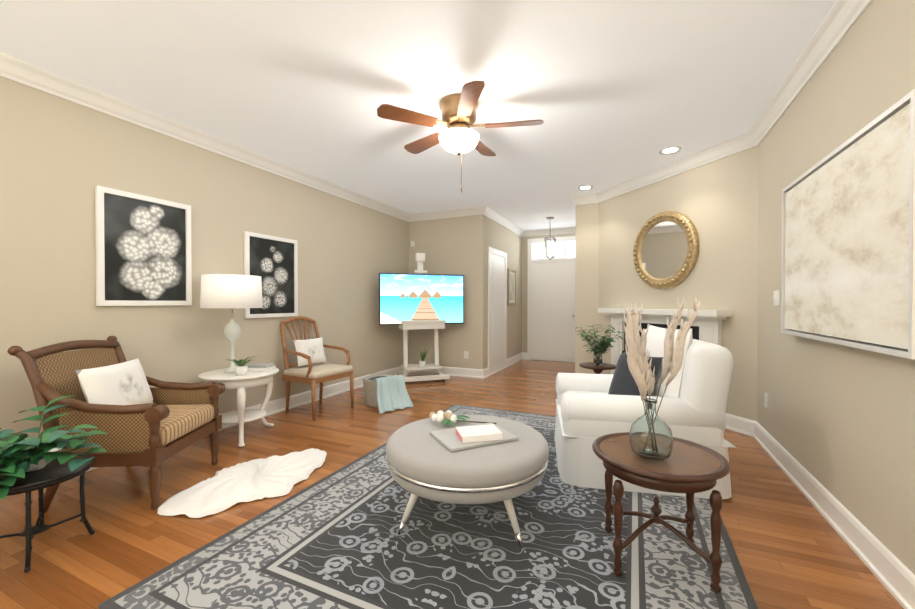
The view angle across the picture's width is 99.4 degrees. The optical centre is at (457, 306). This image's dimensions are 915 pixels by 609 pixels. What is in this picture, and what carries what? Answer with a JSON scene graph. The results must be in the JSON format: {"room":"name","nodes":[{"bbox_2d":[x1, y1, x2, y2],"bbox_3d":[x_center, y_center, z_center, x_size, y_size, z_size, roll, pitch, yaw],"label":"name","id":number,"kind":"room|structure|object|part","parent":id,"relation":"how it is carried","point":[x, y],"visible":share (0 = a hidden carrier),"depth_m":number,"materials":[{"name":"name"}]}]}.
{"room":"living room","nodes":[
{"label":"living room","id":0,"kind":"room"},
{"bbox_2d":[0,76,408,438],"bbox_3d":[-2.261,-0.192,3.868,0.120,2.740,6.740,0,1,25],"label":"wall","id":1,"kind":"structure","parent":0,"point":[61,159],"depth_m":3.29,"materials":[{"name":"paint"}]},
{"bbox_2d":[95,185,191,305],"bbox_3d":[-2.505,-0.445,3.142,0.030,0.880,0.660,0,1,25],"label":"framed picture","id":2,"kind":"object","parent":1,"relation":"attached to","point":[143,250],"visible":0.98,"depth_m":3.10,"materials":[{"name":"black paper"}]},
{"bbox_2d":[244,231,297,317],"bbox_3d":[-2.010,-0.320,4.226,0.030,0.880,0.660,0,1,25],"label":"framed picture","id":3,"kind":"object","parent":1,"relation":"attached to","point":[272,261],"visible":0.94,"depth_m":4.23,"materials":[{"name":"black paper"}]},
{"bbox_2d":[0,0,835,230],"bbox_3d":[0.378,-1.612,3.941,5.010,0.100,9.250,0,1,25],"label":"ceiling","id":4,"kind":"structure","parent":0,"point":[610,93],"depth_m":2.61,"materials":[{"name":"white paint"}]},
{"bbox_2d":[377,81,543,192],"bbox_3d":[0.037,-1.228,3.023,1.218,0.708,1.190,0,1,25],"label":"ceiling fan","id":5,"kind":"object","parent":4,"relation":"hanging from","point":[459,136],"visible":0.98,"depth_m":2.88,"materials":[{"name":"brown wood"}]},
{"bbox_3d":[0.011,-1.248,2.985,0.310,0.128,0.310,0,1,25],"label":"lamp shade","id":6,"kind":"part","parent":5,"relation":"part of","materials":[{"name":"white glass"}]},
{"bbox_2d":[544,217,555,259],"bbox_3d":[1.662,-1.204,6.959,0.178,0.767,0.178,0,1,25],"label":"pendant lantern","id":7,"kind":"object","parent":4,"relation":"hanging from","point":[550,244],"visible":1,"depth_m":6.91,"materials":[{"name":"glass"}]},
{"bbox_2d":[577,185,592,189],"bbox_3d":[1.694,-1.569,5.149,0.200,0.007,0.200,0,1,25],"label":"recessed light","id":8,"kind":"object","parent":4,"relation":"in","point":[587,187],"visible":0.98,"depth_m":5.14,"materials":[{"name":"white"}]},
{"bbox_2d":[659,146,681,154],"bbox_3d":[2.128,-1.557,3.885,0.200,0.007,0.200,0,1,25],"label":"recessed light","id":9,"kind":"object","parent":4,"relation":"in","point":[670,150],"visible":0.96,"depth_m":3.89,"materials":[{"name":"white"}]},
{"bbox_2d":[409,214,482,368],"bbox_3d":[-0.253,-0.216,6.590,1.510,2.740,0.120,0,1,25],"label":"wall","id":10,"kind":"structure","parent":0,"point":[451,246],"depth_m":6.43,"materials":[{"name":"paint"}]},
{"bbox_2d":[0,359,903,608],"bbox_3d":[0.378,1.228,3.967,5.010,0.100,9.250,0,1,25],"label":"floor","id":11,"kind":"structure","parent":0,"point":[793,549],"depth_m":2.22,"materials":[{"name":"brown wood"}]},
{"bbox_2d":[0,395,106,572],"bbox_3d":[-2.096,0.854,1.818,0.806,0.687,0.778,0,1,5],"label":"table","id":12,"kind":"object","parent":11,"relation":"on","point":[30,464],"visible":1,"depth_m":1.82,"materials":[{"name":"black metal"}]},
{"bbox_2d":[16,448,61,471],"bbox_3d":[-2.066,0.753,1.897,0.198,0.082,0.198,0,1,5],"label":"bowl","id":13,"kind":"object","parent":12,"relation":"on","point":[54,464],"depth_m":1.89,"materials":[{"name":"white ceramic"}]},
{"bbox_2d":[0,395,106,498],"bbox_3d":[-2.096,0.737,1.817,0.806,0.453,0.778,0,1,5],"label":"plant","id":14,"kind":"object","parent":12,"relation":"on","point":[30,464],"depth_m":1.81,"materials":[{"name":"green plant"}]},
{"bbox_2d":[7,336,224,512],"bbox_3d":[-2.157,0.708,2.575,0.828,0.977,0.730,0,1,-4],"label":"chair","id":15,"kind":"object","parent":11,"relation":"on","point":[128,410],"visible":0.96,"depth_m":2.37,"materials":[{"name":"brown wood"}]},
{"bbox_2d":[75,358,152,404],"bbox_3d":[-2.242,0.550,2.568,0.183,0.342,0.500,0,1,-4],"label":"chair pillow","id":16,"kind":"object","parent":15,"relation":"on","point":[125,383],"depth_m":2.50,"materials":[{"name":"white fabric"}]},
{"bbox_2d":[198,274,278,446],"bbox_3d":[-1.969,0.457,3.527,0.640,1.460,0.652,0,1,25],"label":"table","id":17,"kind":"object","parent":11,"relation":"on","point":[232,291],"visible":0.88,"depth_m":3.35,"materials":[{"name":"white paint"}]},
{"bbox_2d":[200,274,262,372],"bbox_3d":[-2.038,0.161,3.517,0.490,0.868,0.490,0,1,25],"label":"lamp","id":18,"kind":"object","parent":17,"relation":"on","point":[232,291],"depth_m":3.35,"materials":[{"name":"fabric"}]},
{"bbox_2d":[228,355,258,375],"bbox_3d":[-1.867,0.520,3.366,0.282,0.152,0.329,0,1,25],"label":"plant","id":19,"kind":"object","parent":17,"relation":"on","point":[241,369],"depth_m":3.37,"materials":[{"name":"green plant"}]},
{"bbox_2d":[247,363,275,370],"bbox_3d":[-1.822,0.566,3.609,0.247,0.054,0.228,0,1,25],"label":"books","id":20,"kind":"object","parent":17,"relation":"on","point":[256,366],"depth_m":3.55,"materials":[{"name":"white paper"}]},
{"bbox_2d":[157,448,326,517],"bbox_3d":[-1.348,1.151,2.656,0.687,0.064,1.131,0,1,33],"label":"sheepskin throw","id":21,"kind":"object","parent":11,"relation":"on","point":[223,489],"visible":1,"depth_m":2.48,"materials":[{"name":"white fur"}]},
{"bbox_2d":[280,316,353,420],"bbox_3d":[-1.600,0.645,4.371,0.619,1.060,0.610,0,1,30],"label":"chair","id":22,"kind":"object","parent":11,"relation":"on","point":[308,352],"visible":1,"depth_m":4.28,"materials":[{"name":"wood"}]},
{"bbox_2d":[293,337,326,366],"bbox_3d":[-1.666,0.514,4.407,0.144,0.290,0.400,0,1,30],"label":"chair pillow","id":23,"kind":"object","parent":22,"relation":"on","point":[314,348],"depth_m":4.37,"materials":[{"name":"white fabric"}]},
{"bbox_2d":[363,374,413,413],"bbox_3d":[-0.846,0.993,4.519,0.654,0.360,0.570,0,1,25],"label":"woven basket","id":24,"kind":"object","parent":11,"relation":"on","point":[383,393],"visible":1,"depth_m":4.46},
{"bbox_2d":[379,253,463,383],"bbox_3d":[-0.564,0.163,6.061,1.340,1.988,0.575,0,1,-20],"label":"easel stand","id":25,"kind":"object","parent":11,"relation":"on","point":[421,300],"visible":0.96,"depth_m":5.95,"materials":[{"name":"white wood"}]},
{"bbox_2d":[379,273,463,324],"bbox_3d":[-0.536,-0.106,5.982,1.340,0.775,0.068,0,1,-20],"label":"tv","id":26,"kind":"object","parent":25,"relation":"on","point":[402,296],"depth_m":5.93,"materials":[{"name":"multicoloured plastic"}]},
{"bbox_2d":[419,348,428,366],"bbox_3d":[-0.521,0.780,6.027,0.213,0.299,0.217,0,1,-20],"label":"plant","id":27,"kind":"object","parent":25,"relation":"on","point":[422,363],"depth_m":5.99,"materials":[{"name":"green plant"}]},
{"bbox_2d":[98,404,757,608],"bbox_3d":[0.353,1.184,2.576,2.380,0.012,3.360,0,1,25],"label":"rug","id":28,"kind":"object","parent":11,"relation":"on","point":[334,540],"visible":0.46,"depth_m":1.84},
{"bbox_2d":[386,410,548,546],"bbox_3d":[0.056,0.924,2.259,0.927,0.507,0.927,0,1,25],"label":"round ottoman","id":29,"kind":"object","parent":28,"relation":"on","point":[448,456],"visible":1,"depth_m":1.97,"materials":[{"name":"grey fabric"}]},
{"bbox_2d":[554,324,735,498],"bbox_3d":[1.293,0.657,2.945,1.055,1.031,1.034,0,1,12],"label":"armchair","id":30,"kind":"object","parent":28,"relation":"on","point":[591,409],"visible":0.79,"depth_m":2.51,"materials":[{"name":"white fabric"}]},
{"bbox_2d":[592,296,730,592],"bbox_3d":[0.934,0.569,1.821,0.572,1.228,0.547,0,1,15],"label":"side table","id":31,"kind":"object","parent":28,"relation":"on","point":[649,451],"visible":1,"depth_m":1.70,"materials":[{"name":"brown wood"}]},
{"bbox_2d":[575,324,624,373],"bbox_3d":[1.631,0.696,4.440,0.548,0.954,0.569,0,1,25],"label":"accent table","id":32,"kind":"object","parent":11,"relation":"on","point":[597,366],"visible":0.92,"depth_m":4.41,"materials":[{"name":"brown wood"}]},
{"bbox_2d":[593,350,601,364],"bbox_3d":[1.616,0.582,4.468,0.100,0.178,0.098,0,1,25],"label":"vase","id":33,"kind":"object","parent":32,"relation":"on","point":[597,360],"depth_m":4.43,"materials":[{"name":"clear glass"}]},
{"bbox_2d":[598,308,731,374],"bbox_3d":[2.111,0.604,4.416,0.500,1.140,1.660,0,1,-19],"label":"fireplace surround","id":34,"kind":"object","parent":11,"relation":"on","point":[706,325],"visible":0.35,"depth_m":4.28,"materials":[{"name":"white paint"}]},
{"bbox_2d":[483,215,521,368],"bbox_3d":[0.867,-0.223,7.370,0.120,2.740,2.470,0,1,25],"label":"wall","id":35,"kind":"structure","parent":0,"point":[497,236],"depth_m":7.47,"materials":[{"name":"paint"}]},
{"bbox_2d":[488,246,506,374],"bbox_3d":[0.713,0.082,6.855,0.024,2.140,0.980,0,1,25],"label":"door","id":36,"kind":"structure","parent":35,"relation":"attached to","point":[497,306],"depth_m":6.80,"materials":[{"name":"white wood"}]},
{"bbox_2d":[507,268,515,304],"bbox_3d":[1.070,-0.375,7.622,0.030,0.700,0.500,0,1,25],"label":"framed picture","id":37,"kind":"object","parent":35,"relation":"attached to","point":[511,286],"visible":1,"depth_m":7.59,"materials":[{"name":"beige"}]},
{"bbox_2d":[510,273,513,299],"bbox_3d":[1.068,-0.375,7.623,0.004,0.520,0.320,0,1,25],"label":"print","id":38,"kind":"object","parent":37,"relation":"attached to","point":[511,274],"depth_m":7.63},
{"bbox_2d":[522,233,575,352],"bbox_3d":[2.060,-0.230,8.116,1.670,2.740,0.120,0,1,25],"label":"wall","id":39,"kind":"structure","parent":0,"point":[524,285],"depth_m":8.33,"materials":[{"name":"paint"}]},
{"bbox_2d":[527,236,575,361],"bbox_3d":[1.989,-0.139,8.020,1.100,2.560,0.110,0,1,25],"label":"front door","id":40,"kind":"structure","parent":39,"relation":"in","point":[551,311],"depth_m":8.05,"materials":[{"name":"white painted wood"},{"name":"glass"}]},
{"bbox_2d":[575,203,598,373],"bbox_3d":[1.903,-0.207,5.605,0.371,2.740,0.120,0,1,25],"label":"wall","id":41,"kind":"structure","parent":0,"point":[587,272],"depth_m":5.56,"materials":[{"name":"paint"}]},
{"bbox_2d":[599,145,758,420],"bbox_3d":[2.407,-0.197,4.514,0.120,2.740,2.221,0,1,-19],"label":"wall","id":42,"kind":"structure","parent":0,"point":[715,202],"depth_m":3.90,"materials":[{"name":"paint"}]},
{"bbox_2d":[0,0,872,236],"bbox_3d":[0.378,-1.505,3.942,4.610,0.115,8.850,0,1,25],"label":"crown molding","id":43,"kind":"structure","parent":42,"relation":"attached to","point":[838,22],"depth_m":3.23,"materials":[{"name":"white"}]},
{"bbox_2d":[86,352,914,608],"bbox_3d":[0.378,1.107,3.966,4.610,0.142,8.850,0,1,25],"label":"baseboard","id":44,"kind":"structure","parent":42,"relation":"attached to","point":[892,572],"depth_m":2.39,"materials":[{"name":"white wood"}]},
{"bbox_2d":[633,211,698,288],"bbox_3d":[2.330,-0.637,4.429,0.070,0.880,0.880,0,1,-19],"label":"mirror","id":45,"kind":"object","parent":42,"relation":"attached to","point":[666,249],"visible":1,"depth_m":4.38,"materials":[{"name":"gold glass"}]},
{"bbox_2d":[757,0,914,574],"bbox_3d":[1.708,-0.167,1.174,0.120,2.740,5.138,0,1,25],"label":"wall","id":46,"kind":"structure","parent":0,"point":[837,421],"depth_m":2.06,"materials":[{"name":"paint"}]},
{"bbox_2d":[764,393,768,407],"bbox_3d":[2.570,0.784,3.231,0.011,0.115,0.075,0,1,25],"label":"electrical outlet","id":47,"kind":"object","parent":46,"relation":"attached to","point":[766,400],"visible":1,"depth_m":3.22,"materials":[{"name":"white plastic"}]},
{"bbox_2d":[773,290,779,304],"bbox_3d":[2.467,-0.064,3.006,0.018,0.115,0.120,0,1,25],"label":"switch plate","id":48,"kind":"object","parent":46,"relation":"attached to","point":[776,297],"visible":0.93,"depth_m":2.98,"materials":[{"name":"white plastic"}]},
{"bbox_2d":[781,89,914,358],"bbox_3d":[1.994,-0.305,2.044,0.075,0.990,1.400,0,1,25],"label":"canvas art","id":49,"kind":"object","parent":46,"relation":"attached to","point":[848,242],"visible":1,"depth_m":1.79,"materials":[{"name":"beige fabric"}]}
]}

